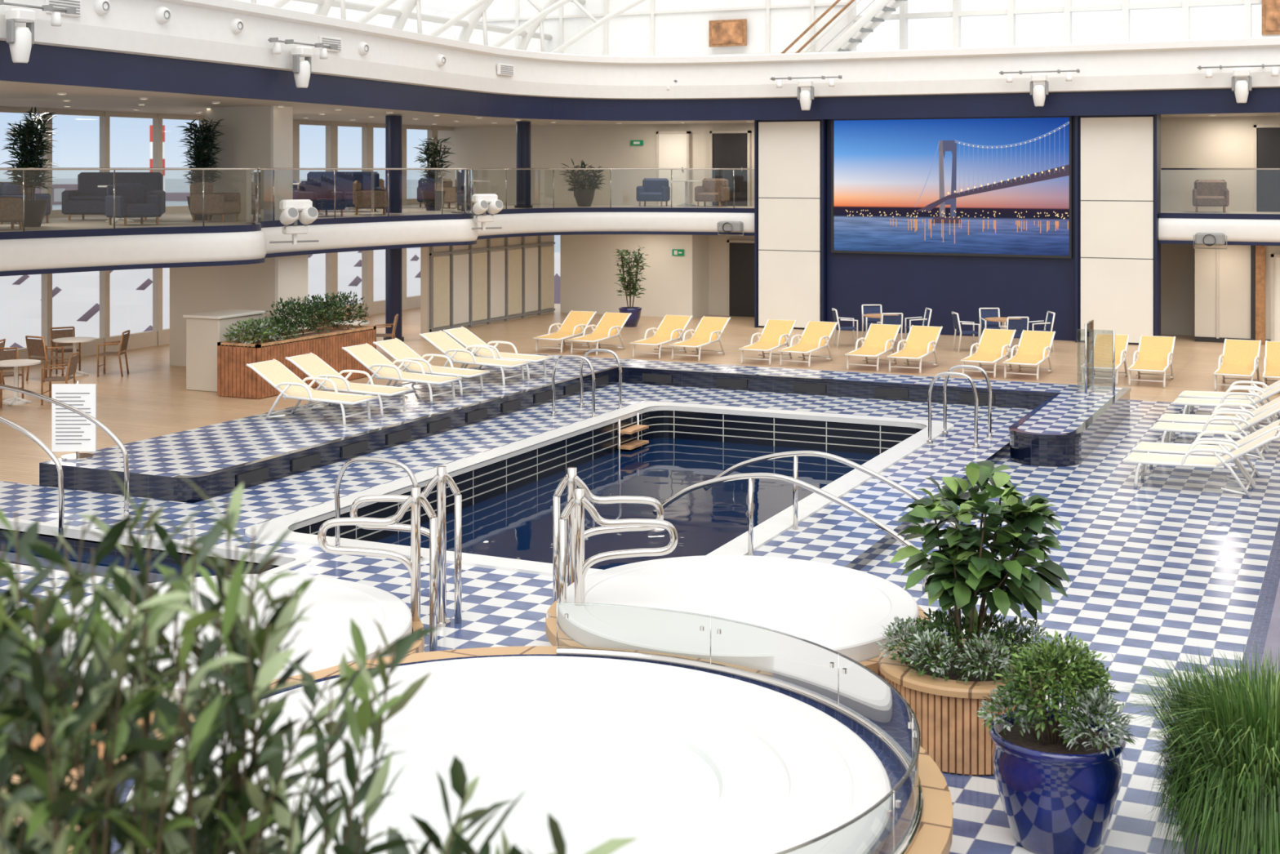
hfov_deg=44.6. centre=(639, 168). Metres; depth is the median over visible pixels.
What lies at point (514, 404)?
vents
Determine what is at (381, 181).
armchair
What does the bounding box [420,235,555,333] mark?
wall
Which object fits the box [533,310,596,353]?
sun lounger
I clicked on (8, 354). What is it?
dining chair
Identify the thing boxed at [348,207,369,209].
bistro table
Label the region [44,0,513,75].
air nozzles
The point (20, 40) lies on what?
stage light
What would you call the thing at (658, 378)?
vents
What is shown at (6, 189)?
armchair
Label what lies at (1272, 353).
sun lounger
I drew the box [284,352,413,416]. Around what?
sun lounger
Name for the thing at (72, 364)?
dining chair
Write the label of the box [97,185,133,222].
bistro table
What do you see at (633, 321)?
bamboo
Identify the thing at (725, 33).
framed painting
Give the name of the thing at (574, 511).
handrail
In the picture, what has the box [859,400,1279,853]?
floor
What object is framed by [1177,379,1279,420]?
sun lounger
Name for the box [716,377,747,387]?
vents
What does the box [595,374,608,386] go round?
vents
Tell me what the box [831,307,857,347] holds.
dining chair
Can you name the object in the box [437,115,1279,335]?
wall
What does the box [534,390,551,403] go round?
vents
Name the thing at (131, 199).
armchair
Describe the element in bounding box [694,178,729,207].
armchair
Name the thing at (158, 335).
wall window
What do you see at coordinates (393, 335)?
dining chair
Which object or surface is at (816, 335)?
sun lounger
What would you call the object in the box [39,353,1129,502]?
tile ledge
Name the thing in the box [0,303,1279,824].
floor
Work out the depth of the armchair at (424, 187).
43.53 m
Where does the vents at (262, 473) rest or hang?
attached to the tile ledge
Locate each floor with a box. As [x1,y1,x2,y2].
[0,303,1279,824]
[0,382,1033,736]
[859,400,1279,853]
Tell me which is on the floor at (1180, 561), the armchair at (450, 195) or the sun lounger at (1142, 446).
the sun lounger at (1142, 446)
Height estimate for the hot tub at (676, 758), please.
0.724 m
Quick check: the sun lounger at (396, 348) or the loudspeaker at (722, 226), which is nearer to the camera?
the sun lounger at (396, 348)
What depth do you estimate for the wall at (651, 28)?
47.50 m
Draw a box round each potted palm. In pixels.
[1,106,57,226]
[174,116,224,220]
[412,135,455,210]
[559,158,606,206]
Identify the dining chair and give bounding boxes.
[0,338,5,384]
[0,346,23,398]
[0,371,2,408]
[25,335,63,382]
[40,351,79,404]
[49,326,80,373]
[97,329,129,377]
[313,319,345,332]
[345,305,351,328]
[374,313,398,349]
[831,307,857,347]
[861,304,882,341]
[876,312,902,349]
[904,307,932,339]
[951,311,979,352]
[978,307,1005,339]
[1000,316,1029,356]
[1028,311,1055,351]
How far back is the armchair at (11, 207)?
27.10 m
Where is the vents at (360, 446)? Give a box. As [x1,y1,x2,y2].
[341,440,368,457]
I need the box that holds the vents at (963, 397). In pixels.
[959,392,995,404]
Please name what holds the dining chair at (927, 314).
on the floor at (153, 400)
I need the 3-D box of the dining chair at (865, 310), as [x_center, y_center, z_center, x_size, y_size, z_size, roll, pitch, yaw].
[5.666,3.753,37.842,0.495,0.900,0.540,0,0,-4]
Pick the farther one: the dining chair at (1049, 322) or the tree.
the dining chair at (1049, 322)
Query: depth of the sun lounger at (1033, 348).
32.15 m
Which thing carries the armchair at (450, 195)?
on the deck
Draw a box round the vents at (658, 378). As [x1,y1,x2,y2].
[642,373,671,383]
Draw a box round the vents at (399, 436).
[386,428,411,444]
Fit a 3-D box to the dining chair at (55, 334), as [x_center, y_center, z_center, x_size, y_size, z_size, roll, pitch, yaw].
[-11.936,3.753,32.431,0.495,0.900,0.540,0,0,-34]
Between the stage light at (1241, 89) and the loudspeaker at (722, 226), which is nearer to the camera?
the stage light at (1241, 89)
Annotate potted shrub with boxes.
[976,629,1137,853]
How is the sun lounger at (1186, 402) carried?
on the floor at (1180, 561)
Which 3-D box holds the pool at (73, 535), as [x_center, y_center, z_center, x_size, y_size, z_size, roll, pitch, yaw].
[-6.286,4.410,16.638,5.740,0.780,1.640,0,0,25]
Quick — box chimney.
[149,124,164,191]
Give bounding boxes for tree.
[875,460,1071,774]
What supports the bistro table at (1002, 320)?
on the floor at (153, 400)
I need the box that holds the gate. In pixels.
[1076,320,1115,393]
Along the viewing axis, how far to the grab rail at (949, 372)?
22.95 m
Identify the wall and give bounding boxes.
[169,106,307,366]
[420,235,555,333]
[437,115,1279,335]
[463,0,1279,56]
[1194,244,1279,344]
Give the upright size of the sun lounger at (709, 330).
0.833 m
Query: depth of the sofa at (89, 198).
33.01 m
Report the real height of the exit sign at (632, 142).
0.150 m
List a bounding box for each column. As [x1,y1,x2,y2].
[383,115,404,341]
[514,121,533,208]
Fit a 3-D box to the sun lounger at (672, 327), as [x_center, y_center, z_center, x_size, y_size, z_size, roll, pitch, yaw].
[0.496,3.794,35.319,0.684,0.833,1.928,0,0,26]
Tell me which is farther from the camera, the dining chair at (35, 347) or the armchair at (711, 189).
the armchair at (711, 189)
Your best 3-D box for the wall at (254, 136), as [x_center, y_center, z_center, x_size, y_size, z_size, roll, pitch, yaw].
[-8.555,1.440,33.271,2.880,5.520,1.000,0,0,25]
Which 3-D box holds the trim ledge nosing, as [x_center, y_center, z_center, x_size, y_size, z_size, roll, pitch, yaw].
[1.361,3.777,22.872,9.480,0.066,13.020,0,0,25]
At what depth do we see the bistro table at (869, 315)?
36.93 m
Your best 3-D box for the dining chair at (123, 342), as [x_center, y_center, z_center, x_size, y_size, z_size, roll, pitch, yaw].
[-10.726,3.753,31.830,0.540,0.900,0.495,0,0,-4]
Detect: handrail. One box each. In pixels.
[0,384,129,535]
[317,466,462,652]
[552,466,677,605]
[652,450,955,593]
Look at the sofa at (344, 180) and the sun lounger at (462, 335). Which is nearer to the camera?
the sun lounger at (462, 335)
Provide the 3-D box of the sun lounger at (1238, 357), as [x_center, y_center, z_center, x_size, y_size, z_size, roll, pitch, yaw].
[11.542,3.794,30.144,0.684,0.833,1.928,0,0,27]
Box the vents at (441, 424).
[428,417,450,433]
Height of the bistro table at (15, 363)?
0.740 m
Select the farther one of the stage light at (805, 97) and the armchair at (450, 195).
the armchair at (450, 195)
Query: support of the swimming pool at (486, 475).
in the floor at (500, 607)
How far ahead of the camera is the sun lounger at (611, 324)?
36.27 m
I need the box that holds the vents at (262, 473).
[236,466,268,487]
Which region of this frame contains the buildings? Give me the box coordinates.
[35,183,190,204]
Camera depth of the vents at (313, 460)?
20.84 m
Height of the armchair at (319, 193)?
0.800 m
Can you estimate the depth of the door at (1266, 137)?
38.92 m
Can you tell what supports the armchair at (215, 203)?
on the deck
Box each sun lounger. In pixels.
[245,358,378,426]
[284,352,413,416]
[342,342,462,404]
[373,337,489,396]
[418,329,530,385]
[442,326,552,379]
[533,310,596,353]
[568,311,631,355]
[630,314,693,359]
[668,315,730,361]
[738,319,796,365]
[777,320,838,368]
[844,323,901,371]
[886,324,942,373]
[960,328,1016,377]
[1002,329,1055,380]
[1080,333,1129,385]
[1123,428,1279,497]
[1127,334,1175,387]
[1132,419,1279,484]
[1150,403,1279,460]
[1158,396,1279,449]
[1172,384,1279,426]
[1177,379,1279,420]
[1213,338,1261,391]
[1262,340,1279,388]
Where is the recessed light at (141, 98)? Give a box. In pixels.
[57,93,1215,124]
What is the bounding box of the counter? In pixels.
[182,309,266,392]
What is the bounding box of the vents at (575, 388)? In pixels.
[564,382,580,395]
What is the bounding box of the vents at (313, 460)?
[291,453,320,471]
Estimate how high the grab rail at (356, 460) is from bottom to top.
1.026 m
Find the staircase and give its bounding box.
[780,0,906,53]
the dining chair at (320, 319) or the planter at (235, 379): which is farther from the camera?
the dining chair at (320, 319)
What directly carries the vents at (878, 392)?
attached to the tile ledge
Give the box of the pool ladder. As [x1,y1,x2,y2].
[617,413,648,451]
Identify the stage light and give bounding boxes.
[0,0,75,63]
[267,37,337,88]
[769,75,842,111]
[999,69,1079,106]
[1197,64,1279,103]
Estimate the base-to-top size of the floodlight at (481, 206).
0.860 m
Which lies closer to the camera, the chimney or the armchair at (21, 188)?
the armchair at (21, 188)
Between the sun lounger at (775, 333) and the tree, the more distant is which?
the sun lounger at (775, 333)
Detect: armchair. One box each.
[0,182,32,193]
[0,182,50,224]
[0,196,22,230]
[105,182,162,226]
[190,182,240,222]
[293,180,319,212]
[297,181,345,217]
[352,180,387,215]
[379,178,385,190]
[417,178,448,208]
[435,178,455,208]
[635,177,670,206]
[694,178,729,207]
[1192,179,1229,213]
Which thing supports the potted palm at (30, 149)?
on the deck
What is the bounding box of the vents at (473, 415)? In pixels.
[466,407,487,422]
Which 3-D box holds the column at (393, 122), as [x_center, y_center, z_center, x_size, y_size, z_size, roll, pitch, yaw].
[-6.007,1.450,38.096,0.500,5.500,0.500,0,0,25]
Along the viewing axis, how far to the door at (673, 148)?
45.76 m
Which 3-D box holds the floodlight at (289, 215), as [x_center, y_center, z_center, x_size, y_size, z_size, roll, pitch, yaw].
[-6.562,1.020,29.958,1.000,0.860,0.526,0,0,-36]
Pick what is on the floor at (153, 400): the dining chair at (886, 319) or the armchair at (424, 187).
the dining chair at (886, 319)
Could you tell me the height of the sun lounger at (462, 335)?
0.833 m
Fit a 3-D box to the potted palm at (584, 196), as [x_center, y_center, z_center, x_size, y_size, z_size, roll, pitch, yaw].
[-1.607,0.378,44.488,1.492,1.385,1.456,0,0,25]
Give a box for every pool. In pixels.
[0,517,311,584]
[244,401,954,577]
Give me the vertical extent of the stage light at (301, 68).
0.874 m
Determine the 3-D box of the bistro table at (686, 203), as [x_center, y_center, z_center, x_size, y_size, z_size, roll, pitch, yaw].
[1.321,0.700,44.546,0.840,0.740,0.840,0,0,25]
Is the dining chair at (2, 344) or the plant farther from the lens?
the dining chair at (2, 344)
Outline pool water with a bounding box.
[374,437,878,569]
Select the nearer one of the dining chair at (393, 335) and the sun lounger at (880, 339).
the sun lounger at (880, 339)
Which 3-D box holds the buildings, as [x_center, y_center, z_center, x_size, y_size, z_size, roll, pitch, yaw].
[-245.569,8.726,447.952,15.200,6.947,570.848,0,0,25]
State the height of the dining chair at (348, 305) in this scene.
0.900 m
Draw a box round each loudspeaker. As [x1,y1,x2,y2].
[717,221,743,235]
[1193,232,1226,248]
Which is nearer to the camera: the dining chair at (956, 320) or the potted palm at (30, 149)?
the potted palm at (30, 149)
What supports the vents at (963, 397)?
attached to the tile ledge
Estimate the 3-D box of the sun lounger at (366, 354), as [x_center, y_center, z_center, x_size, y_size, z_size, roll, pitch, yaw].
[-3.905,3.344,25.596,1.928,0.833,0.684,0,0,26]
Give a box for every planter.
[217,290,375,399]
[1111,641,1279,853]
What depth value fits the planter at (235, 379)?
29.69 m
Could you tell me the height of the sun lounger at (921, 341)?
0.833 m
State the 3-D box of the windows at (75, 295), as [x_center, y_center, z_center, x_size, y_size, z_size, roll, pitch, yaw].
[-30.402,8.300,75.363,35.400,4.800,90.900,0,0,25]
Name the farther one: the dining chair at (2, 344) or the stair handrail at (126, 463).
the dining chair at (2, 344)
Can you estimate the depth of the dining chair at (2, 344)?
30.34 m
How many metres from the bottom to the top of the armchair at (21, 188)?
0.800 m
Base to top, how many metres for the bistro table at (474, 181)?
0.740 m
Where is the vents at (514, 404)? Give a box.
[502,398,520,413]
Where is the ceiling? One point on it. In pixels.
(12, 94)
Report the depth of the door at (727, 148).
44.99 m
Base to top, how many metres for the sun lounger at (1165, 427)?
0.833 m
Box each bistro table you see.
[0,359,40,405]
[52,337,96,376]
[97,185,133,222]
[293,182,329,215]
[334,320,369,328]
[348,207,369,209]
[473,180,489,204]
[671,180,701,206]
[863,313,897,346]
[984,317,1021,351]
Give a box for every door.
[656,131,690,205]
[709,130,751,206]
[727,240,754,316]
[1253,124,1279,212]
[1271,253,1279,341]
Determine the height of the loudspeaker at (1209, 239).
0.372 m
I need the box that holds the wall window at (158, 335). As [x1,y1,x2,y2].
[0,106,1279,362]
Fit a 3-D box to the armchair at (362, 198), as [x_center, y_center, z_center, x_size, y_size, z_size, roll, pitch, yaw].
[-6.312,0.670,36.520,0.780,0.800,0.840,0,0,-11]
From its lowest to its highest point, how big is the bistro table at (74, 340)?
0.740 m
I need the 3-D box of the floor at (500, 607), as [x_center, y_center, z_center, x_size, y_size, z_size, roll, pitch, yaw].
[-2.696,4.220,20.588,12.650,0.360,18.200,0,0,25]
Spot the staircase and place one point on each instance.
(873, 15)
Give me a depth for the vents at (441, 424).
23.82 m
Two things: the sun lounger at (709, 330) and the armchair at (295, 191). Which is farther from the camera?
the armchair at (295, 191)
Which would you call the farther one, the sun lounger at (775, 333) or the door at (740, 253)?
the door at (740, 253)
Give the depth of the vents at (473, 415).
24.80 m
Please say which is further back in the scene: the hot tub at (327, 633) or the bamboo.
the bamboo
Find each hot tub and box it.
[23,573,424,768]
[66,645,952,853]
[545,555,929,679]
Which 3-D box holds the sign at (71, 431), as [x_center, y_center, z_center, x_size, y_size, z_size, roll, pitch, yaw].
[-7.287,3.250,20.250,0.517,1.000,0.408,0,0,25]
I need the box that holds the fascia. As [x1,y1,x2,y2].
[0,0,1279,120]
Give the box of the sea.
[0,178,559,252]
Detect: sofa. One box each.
[62,172,165,220]
[306,171,382,212]
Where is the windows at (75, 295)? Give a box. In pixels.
[0,248,559,350]
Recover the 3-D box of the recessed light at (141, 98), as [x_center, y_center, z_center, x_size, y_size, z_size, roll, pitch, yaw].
[0.596,0.195,27.438,27.360,3.030,30.360,0,0,25]
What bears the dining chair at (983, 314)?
on the floor at (153, 400)
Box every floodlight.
[269,199,319,244]
[471,193,502,230]
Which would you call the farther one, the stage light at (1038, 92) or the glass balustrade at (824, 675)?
the stage light at (1038, 92)
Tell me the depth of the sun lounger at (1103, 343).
31.54 m
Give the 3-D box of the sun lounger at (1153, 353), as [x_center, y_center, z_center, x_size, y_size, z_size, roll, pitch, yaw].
[10.106,3.794,30.817,0.684,0.833,1.928,0,0,25]
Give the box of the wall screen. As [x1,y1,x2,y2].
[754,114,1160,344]
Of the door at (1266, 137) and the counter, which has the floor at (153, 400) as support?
the counter
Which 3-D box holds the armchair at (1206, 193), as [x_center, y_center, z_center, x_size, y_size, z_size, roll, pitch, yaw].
[14.093,0.670,38.574,0.840,0.800,0.780,0,0,19]
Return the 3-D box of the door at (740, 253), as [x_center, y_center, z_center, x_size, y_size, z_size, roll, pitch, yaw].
[3.027,3.115,44.415,1.140,2.170,0.170,0,0,25]
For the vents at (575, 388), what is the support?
attached to the tile ledge
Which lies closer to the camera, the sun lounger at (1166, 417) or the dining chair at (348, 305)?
the sun lounger at (1166, 417)
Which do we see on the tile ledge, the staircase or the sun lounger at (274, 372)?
the sun lounger at (274, 372)
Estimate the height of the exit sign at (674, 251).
0.180 m
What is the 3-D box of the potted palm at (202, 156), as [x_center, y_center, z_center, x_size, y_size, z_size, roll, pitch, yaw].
[-9.185,-0.020,32.726,1.028,2.181,0.986,0,0,11]
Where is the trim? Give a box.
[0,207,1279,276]
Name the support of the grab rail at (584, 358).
on the floor at (500, 607)
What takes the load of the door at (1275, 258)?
in the wall at (1233, 284)
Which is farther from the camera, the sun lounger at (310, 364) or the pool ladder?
the pool ladder
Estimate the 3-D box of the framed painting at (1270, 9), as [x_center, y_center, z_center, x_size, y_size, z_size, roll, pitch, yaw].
[16.706,-4.000,40.614,1.000,1.000,0.130,0,0,25]
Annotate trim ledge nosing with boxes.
[172,366,1131,482]
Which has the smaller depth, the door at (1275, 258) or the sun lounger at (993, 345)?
the sun lounger at (993, 345)
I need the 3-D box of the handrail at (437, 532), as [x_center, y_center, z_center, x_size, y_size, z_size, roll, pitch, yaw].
[-2.130,3.350,13.426,1.167,1.420,1.358,0,0,25]
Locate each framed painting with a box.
[708,18,746,47]
[1261,0,1279,35]
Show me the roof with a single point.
(526, 30)
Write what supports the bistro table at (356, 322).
on the floor at (153, 400)
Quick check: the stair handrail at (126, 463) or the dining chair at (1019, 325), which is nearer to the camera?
the stair handrail at (126, 463)
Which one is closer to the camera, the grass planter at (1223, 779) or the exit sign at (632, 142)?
the grass planter at (1223, 779)
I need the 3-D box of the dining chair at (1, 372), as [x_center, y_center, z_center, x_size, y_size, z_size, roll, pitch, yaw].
[-11.531,3.753,27.289,0.495,0.900,0.540,0,0,26]
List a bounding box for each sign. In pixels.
[52,380,96,461]
[630,140,643,145]
[671,248,684,256]
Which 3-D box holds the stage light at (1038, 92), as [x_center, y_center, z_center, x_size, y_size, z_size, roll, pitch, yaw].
[9.542,-1.923,37.327,1.900,0.874,0.300,0,0,25]
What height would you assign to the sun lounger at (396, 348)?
0.833 m
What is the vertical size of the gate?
1.160 m
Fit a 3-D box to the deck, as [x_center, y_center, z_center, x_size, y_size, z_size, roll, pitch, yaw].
[-0.840,1.375,24.964,31.700,0.610,40.500,0,0,25]
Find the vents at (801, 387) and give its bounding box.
[793,382,826,393]
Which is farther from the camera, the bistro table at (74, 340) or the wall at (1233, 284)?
the wall at (1233, 284)
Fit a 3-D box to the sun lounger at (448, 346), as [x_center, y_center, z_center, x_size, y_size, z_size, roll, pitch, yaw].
[-2.928,3.344,27.682,1.928,0.833,0.684,0,0,27]
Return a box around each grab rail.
[334,457,422,561]
[551,348,623,417]
[926,364,993,448]
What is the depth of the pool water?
21.30 m
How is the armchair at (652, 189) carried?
on the deck
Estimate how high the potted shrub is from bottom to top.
1.316 m
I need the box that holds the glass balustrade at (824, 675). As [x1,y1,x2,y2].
[545,602,923,853]
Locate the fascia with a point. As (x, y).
(197, 51)
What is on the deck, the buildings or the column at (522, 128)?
the column at (522, 128)
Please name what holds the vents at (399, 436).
attached to the tile ledge
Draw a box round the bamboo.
[613,245,649,327]
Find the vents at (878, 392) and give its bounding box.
[874,387,908,398]
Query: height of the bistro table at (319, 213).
0.740 m
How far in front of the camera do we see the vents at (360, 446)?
21.83 m
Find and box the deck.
[0,203,1279,231]
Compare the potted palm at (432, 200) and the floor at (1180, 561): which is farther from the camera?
the potted palm at (432, 200)
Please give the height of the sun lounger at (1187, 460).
0.833 m
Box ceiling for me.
[0,80,1279,127]
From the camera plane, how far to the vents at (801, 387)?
27.92 m
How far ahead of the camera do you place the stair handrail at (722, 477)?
16.46 m
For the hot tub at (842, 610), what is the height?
0.704 m
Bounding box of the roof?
[236,0,645,53]
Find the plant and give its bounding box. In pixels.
[0,466,638,853]

